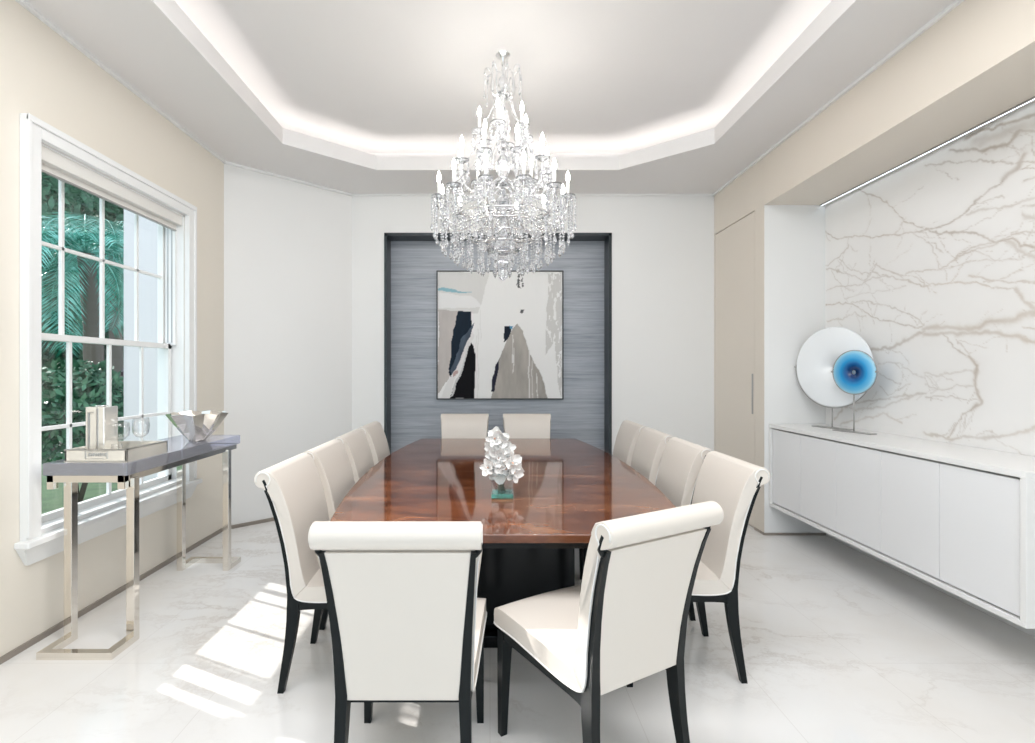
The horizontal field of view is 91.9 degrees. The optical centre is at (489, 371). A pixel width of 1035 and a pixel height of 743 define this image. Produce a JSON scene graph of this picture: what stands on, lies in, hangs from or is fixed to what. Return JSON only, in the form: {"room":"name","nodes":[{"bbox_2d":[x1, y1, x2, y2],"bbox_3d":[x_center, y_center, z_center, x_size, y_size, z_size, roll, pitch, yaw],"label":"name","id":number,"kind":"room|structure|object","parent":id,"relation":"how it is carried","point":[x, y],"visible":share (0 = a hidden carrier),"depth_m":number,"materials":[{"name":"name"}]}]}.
{"room":"dining room","nodes":[
{"label":"dining room","id":0,"kind":"room"},
{"bbox_2d":[0,0,223,656],"bbox_3d":[-2.450,-0.415,1.368,0.200,3.630,6.336,0,0,0],"label":"wall","id":1,"kind":"structure","parent":0,"point":[44,76],"depth_m":2.90,"materials":[{"name":"beige paint"}]},
{"bbox_2d":[14,113,201,565],"bbox_3d":[-2.422,-0.155,3.212,0.295,2.271,1.495,0,0,0],"label":"window","id":2,"kind":"structure","parent":1,"relation":"in","point":[41,535],"depth_m":2.98,"materials":[{"name":"white paint"}]},
{"bbox_2d":[42,146,181,230],"bbox_3d":[-2.396,-1.133,3.212,0.079,0.129,1.237,0,0,0],"label":"roller blind","id":3,"kind":"object","parent":2,"relation":"attached to","point":[55,165],"visible":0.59,"depth_m":3.08,"materials":[{"name":"white fabric"}]},
{"bbox_2d":[0,527,222,664],"bbox_3d":[-2.344,1.385,1.308,0.012,0.030,6.216,0,0,0],"label":"baseboard","id":4,"kind":"structure","parent":1,"relation":"attached to","point":[24,646],"depth_m":2.95,"materials":[{"name":"beige"}]},
{"bbox_2d":[15,0,963,195],"bbox_3d":[-0.001,-1.846,1.718,4.698,0.020,7.037,0,0,0],"label":"trim","id":5,"kind":"structure","parent":1,"relation":"attached to","point":[23,3],"depth_m":3.48,"materials":[{"name":"white paint"}]},
{"bbox_2d":[224,164,351,524],"bbox_3d":[-1.975,-0.415,4.897,1.363,3.630,0.215,0,0,-43],"label":"wall","id":6,"kind":"structure","parent":0,"point":[288,244],"depth_m":4.75,"materials":[{"name":"white paint"}]},
{"bbox_2d":[231,517,273,528],"bbox_3d":[-1.892,1.385,4.821,1.222,0.030,0.016,0,0,-42],"label":"baseboard","id":7,"kind":"structure","parent":6,"relation":"attached to","point":[272,518],"depth_m":4.56,"materials":[{"name":"beige"}]},
{"bbox_2d":[24,0,954,193],"bbox_3d":[0.275,-1.993,1.718,5.450,0.274,7.237,0,0,0],"label":"ceiling","id":8,"kind":"structure","parent":0,"point":[350,96],"depth_m":3.45,"materials":[{"name":"paint"}]},
{"bbox_2d":[430,51,576,279],"bbox_3d":[0.088,-1.386,3.370,0.952,1.548,0.952,0,0,-30],"label":"chandelier","id":9,"kind":"object","parent":8,"relation":"hanging from","point":[504,248],"visible":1,"depth_m":3.26,"materials":[{"name":"clear glass"}]},
{"bbox_2d":[437,181,440,192],"bbox_3d":[-0.333,-1.188,3.258,0.021,0.093,0.020,0,0,0],"label":"candle","id":10,"kind":"object","parent":9,"relation":"on","point":[438,183],"depth_m":3.25,"materials":[{"name":"white wax"}]},
{"bbox_2d":[452,169,455,181],"bbox_3d":[-0.221,-1.188,3.063,0.021,0.093,0.020,0,0,0],"label":"candle","id":11,"kind":"object","parent":9,"relation":"on","point":[453,171],"depth_m":3.05,"materials":[{"name":"white wax"}]},
{"bbox_2d":[460,145,462,156],"bbox_3d":[-0.183,-1.413,3.240,0.021,0.093,0.020,0,0,0],"label":"candle","id":12,"kind":"object","parent":9,"relation":"on","point":[461,147],"depth_m":3.23,"materials":[{"name":"white wax"}]},
{"bbox_2d":[478,116,480,126],"bbox_3d":[-0.070,-1.643,3.321,0.021,0.093,0.020,0,0,0],"label":"candle","id":13,"kind":"object","parent":9,"relation":"on","point":[479,117],"depth_m":3.31,"materials":[{"name":"white wax"}]},
{"bbox_2d":[483,135,485,146],"bbox_3d":[-0.036,-1.413,3.096,0.021,0.093,0.020,0,0,0],"label":"candle","id":14,"kind":"object","parent":9,"relation":"on","point":[484,136],"depth_m":3.09,"materials":[{"name":"white wax"}]},
{"bbox_2d":[484,161,486,173],"bbox_3d":[-0.026,-1.188,2.950,0.021,0.093,0.020,0,0,0],"label":"candle","id":15,"kind":"object","parent":9,"relation":"on","point":[485,162],"depth_m":2.94,"materials":[{"name":"white wax"}]},
{"bbox_2d":[496,107,499,118],"bbox_3d":[0.051,-1.643,3.209,0.021,0.093,0.020,0,0,0],"label":"candle","id":16,"kind":"object","parent":9,"relation":"on","point":[497,109],"depth_m":3.20,"materials":[{"name":"white wax"}]},
{"bbox_2d":[516,134,518,145],"bbox_3d":[0.169,-1.413,3.081,0.021,0.093,0.020,0,0,0],"label":"candle","id":17,"kind":"object","parent":9,"relation":"on","point":[517,135],"depth_m":3.07,"materials":[{"name":"white wax"}]},
{"bbox_2d":[520,111,523,122],"bbox_3d":[0.209,-1.643,3.258,0.021,0.093,0.020,0,0,0],"label":"candle","id":18,"kind":"object","parent":9,"relation":"on","point":[521,113],"depth_m":3.25,"materials":[{"name":"white wax"}]},
{"bbox_2d":[522,161,525,173],"bbox_3d":[0.199,-1.188,2.950,0.021,0.093,0.020,0,0,0],"label":"candle","id":19,"kind":"object","parent":9,"relation":"on","point":[523,162],"depth_m":2.94,"materials":[{"name":"white wax"}]},
{"bbox_2d":[541,143,543,153],"bbox_3d":[0.336,-1.413,3.201,0.021,0.093,0.020,0,0,0],"label":"candle","id":20,"kind":"object","parent":9,"relation":"on","point":[542,144],"depth_m":3.19,"materials":[{"name":"white wax"}]},
{"bbox_2d":[553,169,555,181],"bbox_3d":[0.395,-1.188,3.062,0.021,0.093,0.020,0,0,0],"label":"candle","id":21,"kind":"object","parent":9,"relation":"on","point":[554,170],"depth_m":3.05,"materials":[{"name":"white wax"}]},
{"bbox_2d":[566,181,569,192],"bbox_3d":[0.508,-1.188,3.257,0.021,0.093,0.020,0,0,0],"label":"candle","id":22,"kind":"object","parent":9,"relation":"on","point":[567,183],"depth_m":3.25,"materials":[{"name":"white wax"}]},
{"bbox_2d":[0,521,1034,742],"bbox_3d":[0.250,1.475,1.869,5.700,0.150,7.737,0,0,0],"label":"floor","id":23,"kind":"structure","parent":0,"point":[840,644],"depth_m":2.33,"materials":[{"name":"stone"}]},
{"bbox_2d":[36,435,240,659],"bbox_3d":[-2.050,0.932,3.055,0.430,0.935,1.260,0,0,0],"label":"console table","id":24,"kind":"object","parent":23,"relation":"on","point":[181,451],"visible":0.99,"depth_m":2.60,"materials":[{"name":"silver metal"}]},
{"bbox_2d":[64,441,167,462],"bbox_3d":[-2.007,0.431,2.705,0.319,0.068,0.329,0,0,0],"label":"book","id":25,"kind":"object","parent":24,"relation":"on","point":[131,451],"visible":0.92,"depth_m":2.54,"materials":[{"name":"beige paper"}]},
{"bbox_2d":[86,405,117,448],"bbox_3d":[-2.095,0.319,2.697,0.100,0.275,0.106,0,0,0],"label":"vase","id":26,"kind":"object","parent":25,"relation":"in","point":[101,420],"visible":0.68,"depth_m":2.65,"materials":[{"name":"white"}]},
{"bbox_2d":[165,410,227,441],"bbox_3d":[-1.965,0.368,3.360,0.345,0.191,0.345,0,0,0],"label":"bowl","id":27,"kind":"object","parent":24,"relation":"on","point":[193,425],"visible":1,"depth_m":3.28,"materials":[{"name":"silver metal"}]},
{"bbox_2d":[254,453,328,693],"bbox_3d":[-0.685,0.913,2.385,0.656,0.973,0.502,0,0,0],"label":"dining chair","id":28,"kind":"object","parent":23,"relation":"on","point":[293,487],"visible":0.59,"depth_m":2.18,"materials":[{"name":"beige leather"}]},
{"bbox_2d":[304,439,354,629],"bbox_3d":[-0.685,0.913,2.920,0.656,0.973,0.502,0,0,0],"label":"dining chair","id":29,"kind":"object","parent":23,"relation":"on","point":[331,459],"visible":0.3,"depth_m":2.81,"materials":[{"name":"beige leather"}]},
{"bbox_2d":[335,429,373,482],"bbox_3d":[-0.695,0.913,3.490,0.656,0.973,0.502,0,0,0],"label":"dining chair","id":30,"kind":"object","parent":23,"relation":"on","point":[355,442],"visible":0.28,"depth_m":3.41,"materials":[{"name":"beige leather"}]},
{"bbox_2d":[358,421,389,464],"bbox_3d":[-0.695,0.913,4.070,0.656,0.973,0.502,0,0,0],"label":"dining chair","id":31,"kind":"object","parent":23,"relation":"on","point":[375,435],"visible":0.26,"depth_m":3.98,"materials":[{"name":"beige leather"}]},
{"bbox_2d":[308,521,486,742],"bbox_3d":[-0.263,0.913,1.708,0.502,0.973,0.656,0,0,0],"label":"dining chair","id":32,"kind":"object","parent":23,"relation":"on","point":[407,618],"visible":1,"depth_m":1.48,"materials":[{"name":"beige leather"}]},
{"bbox_2d":[441,414,488,438],"bbox_3d":[-0.255,0.913,4.775,0.502,0.973,0.656,0,0,0],"label":"dining chair","id":33,"kind":"object","parent":23,"relation":"on","point":[453,426],"visible":0.3,"depth_m":4.98,"materials":[{"name":"beige leather"}]},
{"bbox_2d":[330,439,675,647],"bbox_3d":[0.080,1.020,3.370,1.740,0.760,2.820,0,0,0],"label":"dining table","id":34,"kind":"object","parent":23,"relation":"on","point":[531,538],"visible":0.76,"depth_m":2.59,"materials":[{"name":"brown wood"}]},
{"bbox_2d":[491,474,512,497],"bbox_3d":[0.062,0.577,2.570,0.110,0.124,0.110,0,0,0],"label":"glass vase","id":35,"kind":"object","parent":34,"relation":"on","point":[501,487],"visible":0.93,"depth_m":2.52,"materials":[{"name":"clear"}]},
{"bbox_2d":[479,426,524,483],"bbox_3d":[0.062,0.449,2.554,0.234,0.334,0.128,0,0,0],"label":"bouquet","id":36,"kind":"object","parent":35,"relation":"on","point":[501,459],"visible":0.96,"depth_m":2.54,"materials":[{"name":"white plant"}]},
{"bbox_2d":[503,414,550,438],"bbox_3d":[0.372,0.913,4.775,0.502,0.973,0.656,0,0,0],"label":"dining chair","id":37,"kind":"object","parent":23,"relation":"on","point":[518,426],"visible":0.36,"depth_m":4.98,"materials":[{"name":"beige leather"}]},
{"bbox_2d":[494,501,723,742],"bbox_3d":[0.388,0.913,1.785,0.502,0.973,0.656,0,0,-29],"label":"dining chair","id":38,"kind":"object","parent":23,"relation":"on","point":[625,623],"visible":1,"depth_m":1.59,"materials":[{"name":"beige leather"}]},
{"bbox_2d":[579,427,672,579],"bbox_3d":[0.916,0.913,3.600,0.656,0.973,0.502,0,0,0],"label":"dining chair","id":39,"kind":"object","parent":23,"relation":"on","point":[651,443],"visible":0.35,"depth_m":3.47,"materials":[{"name":"beige leather"}]},
{"bbox_2d":[613,420,645,465],"bbox_3d":[0.916,0.913,4.165,0.656,0.973,0.502,0,0,0],"label":"dining chair","id":40,"kind":"object","parent":23,"relation":"on","point":[628,434],"visible":0.33,"depth_m":4.08,"materials":[{"name":"beige leather"}]},
{"bbox_2d":[583,437,711,620],"bbox_3d":[0.916,0.913,3.020,0.656,0.973,0.502,0,0,0],"label":"dining chair","id":41,"kind":"object","parent":23,"relation":"on","point":[681,462],"visible":0.28,"depth_m":2.92,"materials":[{"name":"beige leather"}]},
{"bbox_2d":[626,451,769,686],"bbox_3d":[0.916,0.913,2.455,0.656,0.973,0.502,0,0,0],"label":"dining chair","id":42,"kind":"object","parent":23,"relation":"on","point":[733,483],"visible":0.53,"depth_m":2.25,"materials":[{"name":"beige leather"}]},
{"bbox_2d":[352,196,713,454],"bbox_3d":[0.777,-0.415,5.462,4.645,3.630,0.450,0,0,0],"label":"wall","id":43,"kind":"structure","parent":0,"point":[663,246],"depth_m":5.24,"materials":[{"name":"white paint"}]},
{"bbox_2d":[391,241,603,453],"bbox_3d":[0.084,-0.022,5.587,2.367,2.844,0.200,0,0,0],"label":"wall niche","id":44,"kind":"object","parent":43,"relation":"in","point":[416,412],"visible":0.36,"depth_m":5.49,"materials":[{"name":"grey fabric"}]},
{"bbox_2d":[436,270,563,399],"bbox_3d":[0.108,-0.398,5.465,1.383,1.405,0.045,0,0,0],"label":"framed painting","id":45,"kind":"object","parent":44,"relation":"attached to","point":[497,339],"visible":0.98,"depth_m":5.46,"materials":[{"name":"paint"}]},
{"bbox_2d":[384,233,611,454],"bbox_3d":[0.084,-0.025,5.356,2.379,2.850,0.262,0,0,0],"label":"trim","id":46,"kind":"structure","parent":43,"relation":"attached to","point":[388,237],"depth_m":5.29,"materials":[{"name":"grey paint"}]},
{"bbox_2d":[764,205,824,532],"bbox_3d":[2.709,-0.012,4.295,0.722,2.824,0.031,0,0,0],"label":"wall","id":47,"kind":"structure","parent":0,"point":[794,235],"depth_m":4.28,"materials":[{"name":"white paint"}]},
{"bbox_2d":[754,527,825,534],"bbox_3d":[2.605,1.390,4.350,0.530,0.020,0.160,0,0,0],"label":"baseboard","id":48,"kind":"structure","parent":47,"relation":"attached to","point":[756,529],"depth_m":4.27,"materials":[{"name":"beige"}]},
{"bbox_2d":[714,0,1034,531],"bbox_3d":[2.724,-0.365,1.718,0.752,3.530,7.037,0,0,0],"label":"wall","id":49,"kind":"structure","parent":0,"point":[976,63],"depth_m":3.02,"materials":[{"name":"beige paint"}]},
{"bbox_2d":[716,211,754,526],"bbox_3d":[2.361,-0.021,4.820,0.034,2.802,0.768,0,0,0],"label":"door","id":50,"kind":"structure","parent":49,"relation":"in","point":[735,245],"depth_m":4.76,"materials":[{"name":"beige wood"}]},
{"bbox_2d":[820,96,1034,205],"bbox_3d":[2.833,-1.422,2.737,0.030,0.012,3.075,0,0,0],"label":"strip light","id":51,"kind":"object","parent":49,"relation":"attached to","point":[1032,99],"visible":1,"depth_m":3.13,"materials":[{"name":"white plastic"}]},
{"bbox_2d":[825,101,1034,636],"bbox_3d":[2.970,-0.365,2.740,0.200,3.530,3.080,0,0,0],"label":"wall","id":52,"kind":"structure","parent":0,"point":[930,261],"depth_m":3.12,"materials":[{"name":"white stone"}]},
{"bbox_2d":[769,424,1034,628],"bbox_3d":[2.625,0.796,3.248,0.482,0.697,2.048,0,0,0],"label":"sideboard","id":53,"kind":"object","parent":52,"relation":"attached to","point":[959,519],"visible":0.93,"depth_m":2.79,"materials":[{"name":"white paint"}]},
{"bbox_2d":[794,327,876,429],"bbox_3d":[2.700,0.048,3.945,0.070,0.801,0.660,0,0,-18],"label":"disc","id":54,"kind":"object","parent":53,"relation":"on","point":[816,358],"visible":0.73,"depth_m":3.99,"materials":[{"name":"white"}]},
{"bbox_2d":[831,350,878,434],"bbox_3d":[2.675,0.145,3.675,0.070,0.606,0.340,0,0,-18],"label":"disc","id":55,"kind":"object","parent":53,"relation":"on","point":[865,375],"visible":1,"depth_m":3.67,"materials":[{"name":"blue metal"}]},
{"label":"outside","id":56,"kind":"structure","parent":0,"visible":0},
{"bbox_2d":[42,423,118,513],"bbox_3d":[-12.285,1.650,11.000,19.430,0.200,26.000,0,0,0],"label":"ground","id":57,"kind":"structure","parent":56,"point":[52,499],"depth_m":6.35,"materials":[{"name":"green plant"}]},
{"bbox_2d":[42,173,105,335],"bbox_3d":[-12.567,-2.715,13.212,4.367,8.521,4.181,0,0,0],"label":"tree","id":58,"kind":"object","parent":57,"relation":"on","point":[75,201],"visible":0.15,"depth_m":13.07,"materials":[{"name":"green plant"}]},
{"bbox_2d":[42,211,123,435],"bbox_3d":[-6.149,-0.435,7.594,2.801,3.998,3.072,0,0,-29],"label":"palm tree","id":59,"kind":"object","parent":57,"relation":"on","point":[87,269],"visible":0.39,"depth_m":7.58,"materials":[{"name":"green plant"}]},
{"bbox_2d":[42,357,123,501],"bbox_3d":[-4.690,0.698,5.686,1.367,1.722,1.324,0,0,0],"label":"shrub","id":60,"kind":"object","parent":57,"relation":"on","point":[88,390],"visible":0.39,"depth_m":5.40,"materials":[{"name":"green plant"}]},
{"bbox_2d":[42,190,123,399],"bbox_3d":[-16.803,-3.693,20.103,13.499,11.004,2.532,0,0,-26],"label":"hedge","id":61,"kind":"object","parent":57,"relation":"on","point":[114,213],"visible":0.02,"depth_m":19.93,"materials":[{"name":"green plant"}]},
{"bbox_2d":[42,225,123,380],"bbox_3d":[-9.160,-0.896,12.179,3.213,4.920,3.377,0,0,0],"label":"palm tree","id":62,"kind":"object","parent":57,"relation":"on","point":[117,351],"visible":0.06,"depth_m":12.09,"materials":[{"name":"green plant"}]},
{"bbox_2d":[118,261,123,339],"bbox_3d":[-11.212,-2.775,18.211,4.371,8.642,4.275,0,0,0],"label":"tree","id":63,"kind":"object","parent":57,"relation":"on","point":[119,261],"visible":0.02,"depth_m":16.84,"materials":[{"name":"green plant"}]},
{"bbox_2d":[124,209,156,480],"bbox_3d":[-3.020,-0.600,4.835,0.920,4.400,0.430,0,0,0],"label":"wall","id":64,"kind":"structure","parent":57,"relation":"on","point":[147,228],"depth_m":4.75,"materials":[{"name":"white paint"}]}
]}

